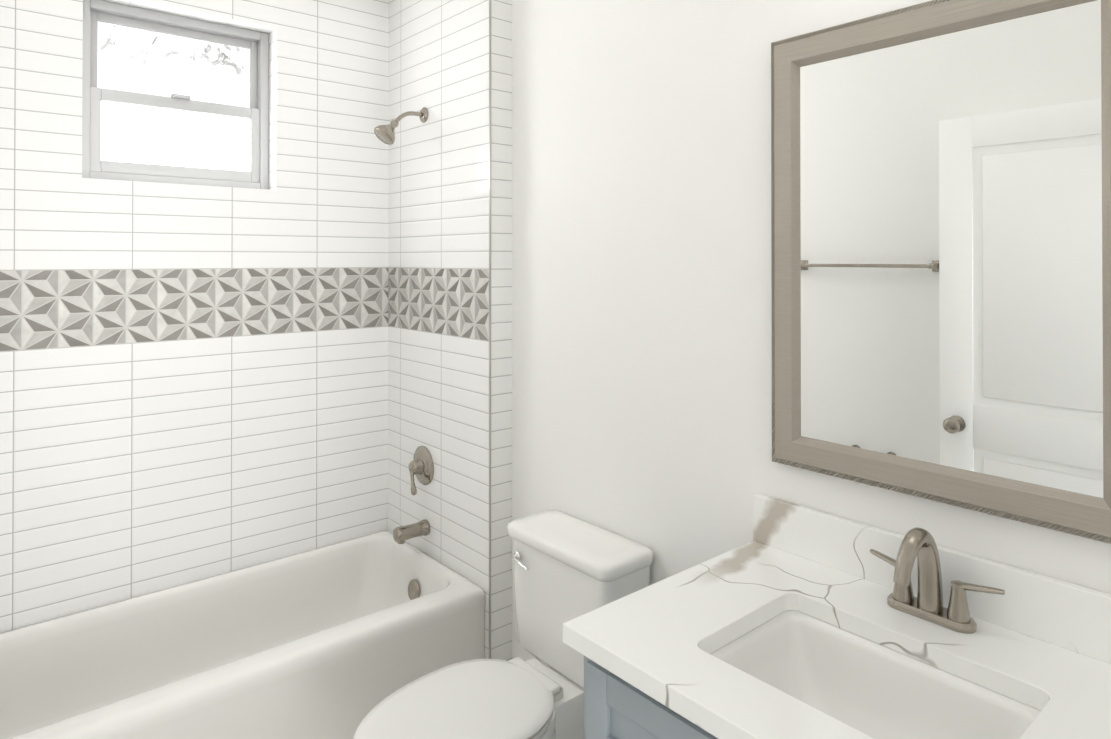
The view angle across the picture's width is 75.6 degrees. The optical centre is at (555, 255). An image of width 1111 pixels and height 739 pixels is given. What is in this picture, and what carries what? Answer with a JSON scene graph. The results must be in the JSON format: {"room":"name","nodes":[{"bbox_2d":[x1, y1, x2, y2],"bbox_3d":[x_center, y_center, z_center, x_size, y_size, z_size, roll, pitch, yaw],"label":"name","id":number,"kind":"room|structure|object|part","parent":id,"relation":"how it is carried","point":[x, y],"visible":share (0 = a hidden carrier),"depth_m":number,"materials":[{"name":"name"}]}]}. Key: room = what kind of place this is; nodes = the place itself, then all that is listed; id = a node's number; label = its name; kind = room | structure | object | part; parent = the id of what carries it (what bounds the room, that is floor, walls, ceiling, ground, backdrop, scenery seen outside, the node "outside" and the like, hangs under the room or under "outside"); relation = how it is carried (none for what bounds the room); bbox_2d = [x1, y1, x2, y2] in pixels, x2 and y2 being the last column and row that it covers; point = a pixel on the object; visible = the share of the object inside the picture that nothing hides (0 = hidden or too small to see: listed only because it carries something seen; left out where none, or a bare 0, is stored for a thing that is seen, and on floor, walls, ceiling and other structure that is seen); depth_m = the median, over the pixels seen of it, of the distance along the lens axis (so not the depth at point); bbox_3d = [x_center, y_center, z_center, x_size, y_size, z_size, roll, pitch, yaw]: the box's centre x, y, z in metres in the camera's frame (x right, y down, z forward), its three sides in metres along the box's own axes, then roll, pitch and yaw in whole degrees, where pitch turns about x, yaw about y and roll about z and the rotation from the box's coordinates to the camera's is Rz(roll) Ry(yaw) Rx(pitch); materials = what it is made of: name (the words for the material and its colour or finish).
{"room":"bathroom","nodes":[
{"label":"bathroom","id":0,"kind":"room"},
{"bbox_2d":[0,0,388,632],"bbox_3d":[-1.365,0.188,2.706,2.000,2.750,0.200,0,0,-40],"label":"wall","id":1,"kind":"structure","parent":0,"point":[193,382],"depth_m":2.61,"materials":[{"name":"tile"}]},
{"bbox_2d":[82,0,268,188],"bbox_3d":[-1.413,-0.575,2.690,0.638,0.633,0.071,0,0,-40],"label":"window","id":2,"kind":"structure","parent":1,"relation":"in","point":[170,98],"depth_m":2.67,"materials":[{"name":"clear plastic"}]},
{"bbox_2d":[388,0,511,660],"bbox_3d":[-0.443,0.189,2.859,0.098,2.750,0.765,0,0,-40],"label":"wall","id":3,"kind":"structure","parent":0,"point":[438,284],"depth_m":2.72,"materials":[{"name":"tile"}]},
{"bbox_2d":[374,107,427,144],"bbox_3d":[-0.610,-0.514,2.818,0.214,0.167,0.090,0,0,-40],"label":"shower head","id":4,"kind":"object","parent":3,"relation":"attached to","point":[385,134],"visible":1,"depth_m":2.79},
{"bbox_2d":[393,519,429,543],"bbox_3d":[-0.569,1.087,2.817,0.139,0.065,0.062,0,0,-40],"label":"tub spout","id":5,"kind":"object","parent":3,"relation":"attached to","point":[402,534],"visible":1,"depth_m":2.79,"materials":[{"name":"silver metal"}]},
{"bbox_2d":[409,446,433,494],"bbox_3d":[-0.557,0.855,2.855,0.074,0.177,0.154,0,0,-40],"label":"shower valve","id":6,"kind":"object","parent":3,"relation":"attached to","point":[421,466],"visible":1,"depth_m":2.84,"materials":[{"name":"silver metal"}]},
{"bbox_2d":[489,0,490,658],"bbox_3d":[-0.232,0.187,2.537,0.006,2.749,0.006,0,0,-40],"label":"trim","id":7,"kind":"structure","parent":3,"relation":"attached to","point":[489,329],"depth_m":2.53,"materials":[{"name":"silver metal"}]},
{"bbox_2d":[512,0,1110,660],"bbox_3d":[0.532,0.182,1.907,0.150,2.750,3.878,0,0,-40],"label":"wall","id":8,"kind":"structure","parent":0,"point":[642,272],"depth_m":2.06,"materials":[{"name":"white paint"}]},
{"bbox_2d":[771,0,1110,543],"bbox_3d":[0.773,-0.011,1.483,0.032,1.028,0.734,0,0,-40],"label":"mirror","id":9,"kind":"object","parent":8,"relation":"attached to","point":[941,242],"visible":0.96,"depth_m":1.45,"materials":[{"name":"beige mirror"}]},
{"bbox_3d":[-0.172,1.604,1.297,2.000,0.100,3.878,0,0,-40],"label":"floor","id":10,"kind":"structure","parent":0,"visible":0},
{"bbox_2d":[0,531,484,738],"bbox_3d":[-1.096,1.369,2.307,1.600,0.383,0.744,0,0,-40],"label":"bathtub","id":11,"kind":"object","parent":10,"relation":"on","point":[341,640],"visible":0.96,"depth_m":2.35,"materials":[{"name":"white ceramic"}]},
{"bbox_2d":[354,510,652,738],"bbox_3d":[-0.160,1.198,1.969,0.806,0.719,0.464,0,0,-40],"label":"toilet","id":12,"kind":"object","parent":10,"relation":"on","point":[567,567],"visible":0.83,"depth_m":2.01,"materials":[{"name":"white ceramic"}]},
{"bbox_3d":[-0.253,1.212,1.889,0.562,0.046,0.400,0,0,-40],"label":"seat","id":13,"kind":"part","parent":12,"relation":"part of","materials":[{"name":"white plastic"}]},
{"bbox_3d":[-0.106,0.934,2.194,0.027,0.032,0.092,0,0,-40],"label":"lever","id":14,"kind":"part","parent":12,"relation":"part of","materials":[{"name":"silver metal"}]},
{"bbox_2d":[563,493,1110,738],"bbox_3d":[0.564,1.040,1.234,0.663,1.027,0.942,0,0,-40],"label":"bathroom vanity","id":15,"kind":"object","parent":10,"relation":"on","point":[793,621],"visible":1,"depth_m":1.35,"materials":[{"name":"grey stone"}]},
{"bbox_2d":[710,610,1039,738],"bbox_3d":[0.529,0.826,1.235,0.390,0.153,0.535,0,0,-40],"label":"sink","id":16,"kind":"object","parent":15,"relation":"in","point":[880,688],"depth_m":1.36,"materials":[{"name":"white ceramic"}]},
{"bbox_2d":[869,527,1004,633],"bbox_3d":[0.698,0.620,1.380,0.166,0.184,0.254,0,0,-40],"label":"faucet","id":17,"kind":"object","parent":15,"relation":"on","point":[897,612],"depth_m":1.39,"materials":[{"name":"silver metal"}]}
]}

